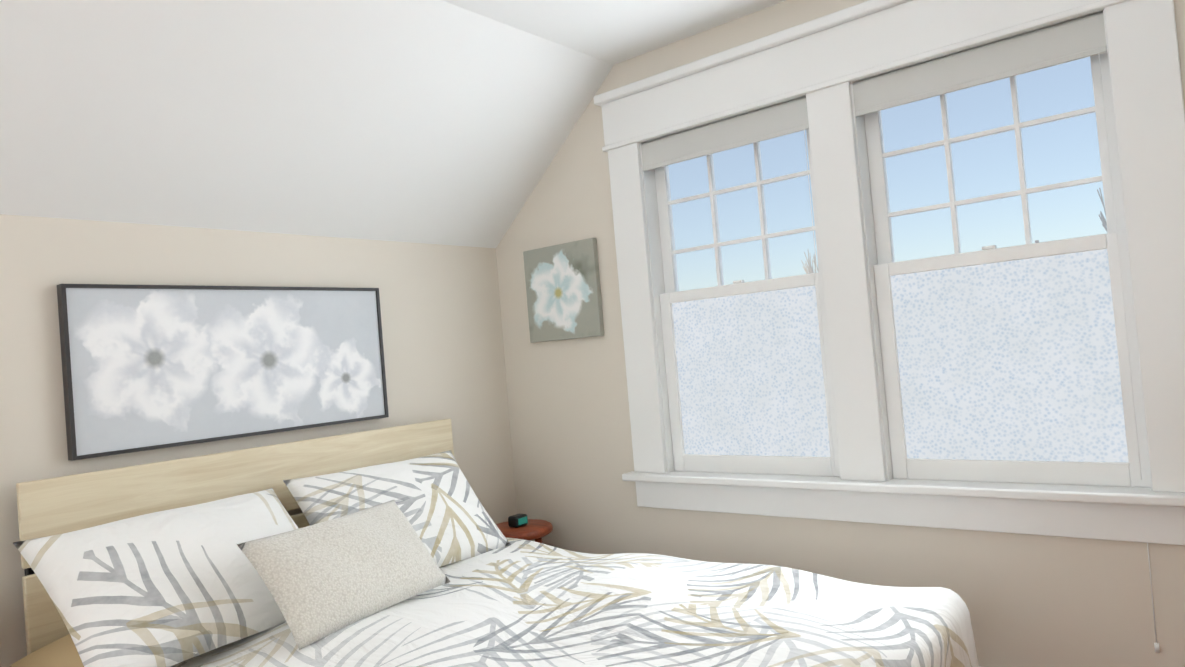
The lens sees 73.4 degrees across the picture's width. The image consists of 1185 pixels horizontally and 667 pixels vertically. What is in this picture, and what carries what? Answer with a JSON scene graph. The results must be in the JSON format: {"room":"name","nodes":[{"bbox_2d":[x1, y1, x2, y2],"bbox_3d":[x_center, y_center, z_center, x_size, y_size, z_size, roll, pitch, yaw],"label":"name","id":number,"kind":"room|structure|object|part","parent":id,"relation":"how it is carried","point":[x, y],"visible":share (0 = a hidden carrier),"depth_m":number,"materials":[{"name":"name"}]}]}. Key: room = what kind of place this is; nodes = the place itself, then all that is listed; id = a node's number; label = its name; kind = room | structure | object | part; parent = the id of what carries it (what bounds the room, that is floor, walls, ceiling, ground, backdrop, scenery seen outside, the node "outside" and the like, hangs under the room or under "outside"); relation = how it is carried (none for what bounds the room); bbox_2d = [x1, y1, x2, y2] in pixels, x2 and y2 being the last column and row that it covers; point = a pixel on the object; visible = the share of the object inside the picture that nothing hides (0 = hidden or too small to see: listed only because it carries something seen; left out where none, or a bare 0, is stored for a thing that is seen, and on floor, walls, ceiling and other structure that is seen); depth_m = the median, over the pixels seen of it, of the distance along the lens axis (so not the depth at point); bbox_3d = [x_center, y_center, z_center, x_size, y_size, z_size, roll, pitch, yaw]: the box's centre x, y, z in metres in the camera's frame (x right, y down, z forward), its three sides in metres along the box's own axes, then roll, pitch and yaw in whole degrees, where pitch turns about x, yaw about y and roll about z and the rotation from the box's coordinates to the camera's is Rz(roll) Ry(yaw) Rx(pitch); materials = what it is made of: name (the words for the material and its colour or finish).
{"room":"bedroom","nodes":[
{"label":"bedroom","id":0,"kind":"room"},
{"bbox_2d":[0,214,516,666],"bbox_3d":[-1.976,0.540,2.111,0.120,2.007,5.112,-6,-2,39],"label":"wall","id":1,"kind":"structure","parent":0,"point":[442,332],"depth_m":2.96,"materials":[{"name":"beige paint"}]},
{"bbox_2d":[57,284,388,460],"bbox_3d":[-1.262,0.100,2.906,0.040,0.545,1.165,-6,-2,39],"label":"framed picture","id":2,"kind":"object","parent":1,"relation":"attached to","point":[147,367],"visible":0.98,"depth_m":2.79,"materials":[{"name":"grey paper"}]},
{"bbox_3d":[-1.627,0.119,2.460,0.040,0.521,0.012,-6,-2,39],"label":"frame","id":3,"kind":"part","parent":2,"relation":"part of","materials":[{"name":"grey wood"}]},
{"bbox_3d":[-1.284,-0.165,2.913,0.040,0.012,1.165,-6,-2,39],"label":"frame","id":4,"kind":"part","parent":2,"relation":"part of","materials":[{"name":"grey wood"}]},
{"bbox_3d":[-1.240,0.366,2.900,0.040,0.012,1.165,-6,-2,39],"label":"frame","id":5,"kind":"part","parent":2,"relation":"part of","materials":[{"name":"grey wood"}]},
{"bbox_3d":[-0.897,0.082,3.353,0.040,0.521,0.012,-6,-2,39],"label":"frame","id":6,"kind":"part","parent":2,"relation":"part of","materials":[{"name":"grey wood"}]},
{"bbox_2d":[0,0,785,247],"bbox_3d":[-0.640,-0.879,0.966,3.855,0.981,5.122,-6,-2,39],"label":"ceiling","id":7,"kind":"structure","parent":0,"point":[447,122],"depth_m":2.75,"materials":[{"name":"white paint"}]},
{"bbox_2d":[496,0,1184,666],"bbox_3d":[1.006,-0.030,2.862,3.855,2.688,0.160,-6,-2,39],"label":"wall","id":8,"kind":"structure","parent":0,"point":[1050,602],"depth_m":3.16,"materials":[{"name":"beige paint"}]},
{"bbox_2d":[523,238,603,342],"bbox_3d":[-0.139,-0.191,3.667,0.433,0.438,0.028,-6,-2,39],"label":"framed picture","id":9,"kind":"object","parent":8,"relation":"attached to","point":[563,292],"visible":1,"depth_m":3.64},
{"bbox_2d":[594,0,1184,652],"bbox_3d":[0.946,-0.071,2.869,2.064,2.110,0.202,-6,-2,39],"label":"window","id":10,"kind":"structure","parent":8,"relation":"in","point":[1146,82],"depth_m":2.78,"materials":[{"name":"white wood"}]},
{"bbox_3d":[0.190,-0.110,3.408,0.160,1.410,0.022,-6,-2,39],"label":"casing","id":11,"kind":"part","parent":10,"relation":"part of","materials":[{"name":"white wood"}]},
{"bbox_3d":[0.320,-0.457,3.434,0.052,0.730,0.035,-6,-2,39],"label":"window upper sash stile","id":12,"kind":"part","parent":10,"relation":"part of","materials":[{"name":"white wood"}]},
{"bbox_3d":[0.346,0.205,3.382,0.052,0.755,0.035,-6,-2,39],"label":"window stile","id":13,"kind":"part","parent":10,"relation":"part of","materials":[{"name":"white wood"}]},
{"bbox_3d":[0.506,-0.471,3.281,0.014,0.640,0.029,-6,-2,39],"label":"vertical muntin of the upper window sash","id":14,"kind":"part","parent":10,"relation":"part of","materials":[{"name":"white wood"}]},
{"bbox_2d":[641,96,805,144],"bbox_3d":[0.508,-0.826,3.158,0.754,0.038,0.037,-6,-2,39],"label":"roll","id":15,"kind":"object","parent":10,"relation":"attached to","point":[735,117],"visible":0.36,"depth_m":3.12,"materials":[{"name":"white fabric"}]},
{"bbox_2d":[641,99,807,166],"bbox_3d":[0.500,-0.783,3.143,0.750,0.095,0.003,-6,-2,39],"label":"cloth","id":16,"kind":"object","parent":15,"relation":"hanging from","point":[774,119],"visible":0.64,"depth_m":3.12,"materials":[{"name":"white fabric"}]},
{"bbox_2d":[643,124,808,170],"bbox_3d":[0.504,-0.728,3.141,0.750,0.019,0.009,-6,-2,39],"label":"bar","id":17,"kind":"object","parent":16,"relation":"hanging from","point":[735,145],"visible":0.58,"depth_m":3.11,"materials":[{"name":"white plastic"}]},
{"bbox_2d":[804,130,834,468],"bbox_3d":[0.827,-0.126,2.896,0.002,1.250,0.002,-6,-2,39],"label":"blind cord","id":18,"kind":"object","parent":17,"relation":"hanging from","point":[819,299],"visible":1,"depth_m":2.90,"materials":[{"name":"white fabric"}]},
{"bbox_2d":[733,280,743,283],"bbox_3d":[0.583,-0.205,3.170,0.040,0.012,0.027,-6,-2,39],"label":"lock","id":19,"kind":"object","parent":10,"relation":"attached to","point":[738,281],"visible":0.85,"depth_m":3.16,"materials":[{"name":"white metal"}]},
{"bbox_3d":[0.580,-0.586,3.216,0.646,0.014,0.025,-6,-2,39],"label":"horizontal muntin of the upper window sash","id":20,"kind":"part","parent":10,"relation":"part of","materials":[{"name":"white wood"}]},
{"bbox_3d":[0.586,-0.177,3.170,0.646,0.045,0.035,-6,-2,39],"label":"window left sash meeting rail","id":21,"kind":"part","parent":10,"relation":"part of","materials":[{"name":"white wood"}]},
{"bbox_3d":[0.598,-0.373,3.210,0.646,0.014,0.025,-6,-2,39],"label":"upper sash horizontal window muntin","id":22,"kind":"part","parent":10,"relation":"part of","materials":[{"name":"white wood"}]},
{"bbox_3d":[0.589,-0.480,3.212,0.646,0.640,0.004,-6,-2,39],"label":"glass","id":23,"kind":"part","parent":10,"relation":"part of","materials":[{"name":"clear glass"}]},
{"bbox_2d":[672,285,830,456],"bbox_3d":[0.614,0.165,3.161,0.646,0.640,0.004,-6,-2,39],"label":"film","id":24,"kind":"object","parent":10,"relation":"attached to","point":[750,374],"visible":0.86,"depth_m":3.14,"materials":[{"name":"white plastic"}]},
{"bbox_3d":[0.643,0.518,3.153,0.646,0.070,0.035,-6,-2,39],"label":"window bottom rail","id":25,"kind":"part","parent":10,"relation":"part of","materials":[{"name":"white wood"}]},
{"bbox_3d":[0.672,-0.488,3.145,0.014,0.640,0.029,-6,-2,39],"label":"window muntin","id":26,"kind":"part","parent":10,"relation":"part of","materials":[{"name":"white wood"}]},
{"bbox_3d":[0.858,-0.512,2.992,0.052,0.730,0.035,-6,-2,39],"label":"window upper sash stile","id":27,"kind":"part","parent":10,"relation":"part of","materials":[{"name":"white wood"}]},
{"bbox_3d":[0.884,0.149,2.941,0.052,0.755,0.035,-6,-2,39],"label":"window stile","id":28,"kind":"part","parent":10,"relation":"part of","materials":[{"name":"white wood"}]},
{"bbox_3d":[0.899,-0.184,2.826,0.160,1.410,0.022,-6,-2,39],"label":"window casing","id":29,"kind":"part","parent":10,"relation":"part of","materials":[{"name":"white wood"}]},
{"bbox_2d":[602,0,1128,151],"bbox_3d":[0.837,-0.887,2.839,2.040,0.022,0.034,-6,-2,39],"label":"window trim","id":30,"kind":"structure","parent":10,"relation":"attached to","point":[1083,10],"depth_m":2.68,"materials":[{"name":"white wood"}]},
{"bbox_3d":[0.954,-0.184,2.892,0.170,1.445,0.150,-6,-2,39],"label":"window jamb","id":31,"kind":"part","parent":10,"relation":"part of","materials":[{"name":"white wood"}]},
{"bbox_3d":[1.028,-0.530,2.852,0.052,0.730,0.035,-6,-2,39],"label":"window upper sash stile","id":32,"kind":"part","parent":10,"relation":"part of","materials":[{"name":"white wood"}]},
{"bbox_3d":[1.055,0.131,2.800,0.052,0.755,0.035,-6,-2,39],"label":"window stile","id":33,"kind":"part","parent":10,"relation":"part of","materials":[{"name":"white wood"}]},
{"bbox_3d":[0.965,0.608,2.805,2.000,0.116,0.022,-6,-2,39],"label":"window apron","id":34,"kind":"part","parent":10,"relation":"part of","materials":[{"name":"white wood"}]},
{"bbox_3d":[1.215,-0.545,2.699,0.014,0.640,0.029,-6,-2,39],"label":"vertical muntin of the upper window sash","id":35,"kind":"part","parent":10,"relation":"part of","materials":[{"name":"white wood"}]},
{"bbox_2d":[853,11,1102,84],"bbox_3d":[1.216,-0.899,2.576,0.754,0.038,0.037,-6,-2,39],"label":"roll","id":36,"kind":"object","parent":10,"relation":"attached to","point":[993,43],"visible":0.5,"depth_m":2.53,"materials":[{"name":"white fabric"}]},
{"bbox_2d":[853,14,1105,110],"bbox_3d":[1.209,-0.856,2.561,0.750,0.095,0.003,-6,-2,39],"label":"window blind","id":37,"kind":"object","parent":36,"relation":"hanging from","point":[1061,41],"visible":1,"depth_m":2.53,"materials":[{"name":"white fabric"}]},
{"bbox_2d":[855,46,1106,116],"bbox_3d":[1.213,-0.801,2.559,0.750,0.019,0.009,-6,-2,39],"label":"bar","id":38,"kind":"object","parent":37,"relation":"hanging from","point":[1041,65],"visible":1,"depth_m":2.52,"materials":[{"name":"white plastic"}]},
{"bbox_2d":[1098,53,1141,479],"bbox_3d":[1.535,-0.200,2.314,0.002,1.250,0.002,-6,-2,39],"label":"blind cord","id":39,"kind":"object","parent":38,"relation":"hanging from","point":[1119,264],"visible":0.94,"depth_m":2.31,"materials":[{"name":"white fabric"}]},
{"bbox_3d":[1.289,-0.660,2.633,0.646,0.014,0.025,-6,-2,39],"label":"horizontal muntin of the upper window sash","id":40,"kind":"part","parent":10,"relation":"part of","materials":[{"name":"white wood"}]},
{"bbox_2d":[982,245,996,249],"bbox_3d":[1.291,-0.279,2.588,0.040,0.012,0.027,-6,-2,39],"label":"lock","id":41,"kind":"object","parent":10,"relation":"attached to","point":[989,247],"visible":0.81,"depth_m":2.58,"materials":[{"name":"white metal"}]},
{"bbox_3d":[1.297,-0.553,2.630,0.646,0.640,0.004,-6,-2,39],"label":"glass","id":42,"kind":"part","parent":10,"relation":"part of","materials":[{"name":"clear glass"}]},
{"bbox_3d":[1.306,-0.447,2.628,0.646,0.014,0.025,-6,-2,39],"label":"upper sash horizontal window muntin","id":43,"kind":"part","parent":10,"relation":"part of","materials":[{"name":"white wood"}]},
{"bbox_3d":[1.294,-0.250,2.588,0.646,0.045,0.035,-6,-2,39],"label":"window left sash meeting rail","id":44,"kind":"part","parent":10,"relation":"part of","materials":[{"name":"white wood"}]},
{"bbox_2d":[891,249,1128,462],"bbox_3d":[1.322,0.091,2.579,0.646,0.640,0.004,-6,-2,39],"label":"film","id":45,"kind":"object","parent":10,"relation":"attached to","point":[1013,360],"visible":1,"depth_m":2.55,"materials":[{"name":"white plastic"}]},
{"bbox_3d":[1.352,0.445,2.570,0.646,0.070,0.035,-6,-2,39],"label":"window bottom rail","id":46,"kind":"part","parent":10,"relation":"part of","materials":[{"name":"white wood"}]},
{"bbox_3d":[1.381,-0.562,2.562,0.014,0.640,0.029,-6,-2,39],"label":"window muntin","id":47,"kind":"part","parent":10,"relation":"part of","materials":[{"name":"white wood"}]},
{"bbox_3d":[1.566,-0.586,2.410,0.052,0.730,0.035,-6,-2,39],"label":"window upper sash stile","id":48,"kind":"part","parent":10,"relation":"part of","materials":[{"name":"white wood"}]},
{"bbox_3d":[1.592,0.075,2.358,0.052,0.755,0.035,-6,-2,39],"label":"window stile","id":49,"kind":"part","parent":10,"relation":"part of","materials":[{"name":"white wood"}]},
{"bbox_3d":[1.607,-0.258,2.243,0.160,1.410,0.022,-6,-2,39],"label":"casing","id":50,"kind":"part","parent":10,"relation":"part of","materials":[{"name":"white wood"}]},
{"bbox_3d":[1.624,0.904,2.288,0.012,0.025,0.012,-6,-2,39],"label":"cord knob","id":51,"kind":"part","parent":10,"relation":"part of","materials":[{"name":"white plastic"}]},
{"bbox_2d":[622,471,1184,506],"bbox_3d":[0.956,0.534,2.804,2.070,0.032,0.110,-6,-2,39],"label":"window sill","id":52,"kind":"structure","parent":8,"relation":"attached to","point":[1104,495],"depth_m":2.61,"materials":[{"name":"white wood"}]},
{"bbox_2d":[1147,543,1156,642],"bbox_3d":[1.608,0.690,2.292,0.006,0.405,0.003,-6,-2,39],"label":"cord","id":53,"kind":"object","parent":52,"relation":"hanging from","point":[1151,592],"visible":0.65,"depth_m":2.29,"materials":[{"name":"beige fabric"}]},
{"bbox_3d":[-0.450,1.450,0.902,3.855,0.120,5.112,-6,-2,39],"label":"floor","id":54,"kind":"structure","parent":0,"visible":0},
{"bbox_2d":[10,419,978,666],"bbox_3d":[-0.278,0.862,2.227,2.214,1.090,1.800,-6,-2,39],"label":"bed","id":55,"kind":"object","parent":54,"relation":"on","point":[392,547],"visible":1,"depth_m":2.27,"materials":[{"name":"white fabric"}]},
{"bbox_2d":[12,487,356,666],"bbox_3d":[-1.153,0.704,2.328,0.520,0.194,0.780,40,22,26],"label":"pillow","id":56,"kind":"object","parent":55,"relation":"on","point":[176,587],"depth_m":2.16,"materials":[{"name":"fabric"}]},
{"bbox_3d":[-1.135,0.526,2.907,0.025,0.245,1.612,-6,-2,39],"label":"headboard","id":57,"kind":"part","parent":55,"relation":"part of","materials":[{"name":"brown wood"}]},
{"bbox_3d":[-1.110,0.832,2.899,0.025,0.322,1.612,-6,-2,39],"label":"headboard","id":58,"kind":"part","parent":55,"relation":"part of","materials":[{"name":"brown wood"}]},
{"bbox_2d":[236,499,450,649],"bbox_3d":[-0.729,0.704,2.422,0.160,0.350,0.620,-49,-21,21],"label":"cushion","id":59,"kind":"object","parent":55,"relation":"on","point":[329,579],"depth_m":2.31,"materials":[{"name":"fabric"}]},
{"bbox_2d":[282,450,511,598],"bbox_3d":[-0.713,0.683,2.978,0.740,0.500,0.184,-3,-45,-48],"label":"pillow","id":60,"kind":"object","parent":55,"relation":"on","point":[432,491],"depth_m":2.96,"materials":[{"name":"fabric"}]},
{"bbox_2d":[43,537,978,666],"bbox_3d":[-0.122,1.058,2.109,1.856,0.589,1.800,-6,-2,39],"label":"duvet","id":61,"kind":"object","parent":55,"relation":"on","point":[494,601],"depth_m":2.17,"materials":[{"name":"fabric"}]},
{"bbox_2d":[496,513,552,542],"bbox_3d":[-0.313,1.134,3.593,0.310,0.626,0.310,-6,-2,39],"label":"stool","id":62,"kind":"object","parent":54,"relation":"on","point":[520,526],"visible":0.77,"depth_m":3.56,"materials":[{"name":"red wood"}]},
{"bbox_2d":[508,513,527,527],"bbox_3d":[-0.337,0.847,3.600,0.060,0.050,0.080,-6,-2,39],"label":"clock","id":63,"kind":"object","parent":62,"relation":"on","point":[519,520],"depth_m":3.58,"materials":[{"name":"black"}]},
{"bbox_2d":[518,516,527,525],"bbox_3d":[-0.314,0.843,3.581,0.001,0.028,0.056,-6,-2,39],"label":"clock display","id":64,"kind":"object","parent":62,"relation":"on","point":[522,520],"depth_m":3.58,"materials":[{"name":"teal plastic"}]},
{"label":"outside","id":65,"kind":"structure","parent":0,"visible":0},
{"bbox_2d":[801,252,818,273],"bbox_3d":[8.847,2.144,27.757,2.242,10.328,1.817,-6,-2,39],"label":"bare tree","id":66,"kind":"object","parent":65,"point":[809,262],"depth_m":27.98,"materials":[{"name":"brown plant"}]},
{"bbox_2d":[1097,188,1107,232],"bbox_3d":[11.857,1.511,15.473,2.789,10.468,2.741,-6,-2,39],"label":"bare tree","id":67,"kind":"object","parent":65,"point":[1104,224],"depth_m":16.56,"materials":[{"name":"grey plant"}]}
]}

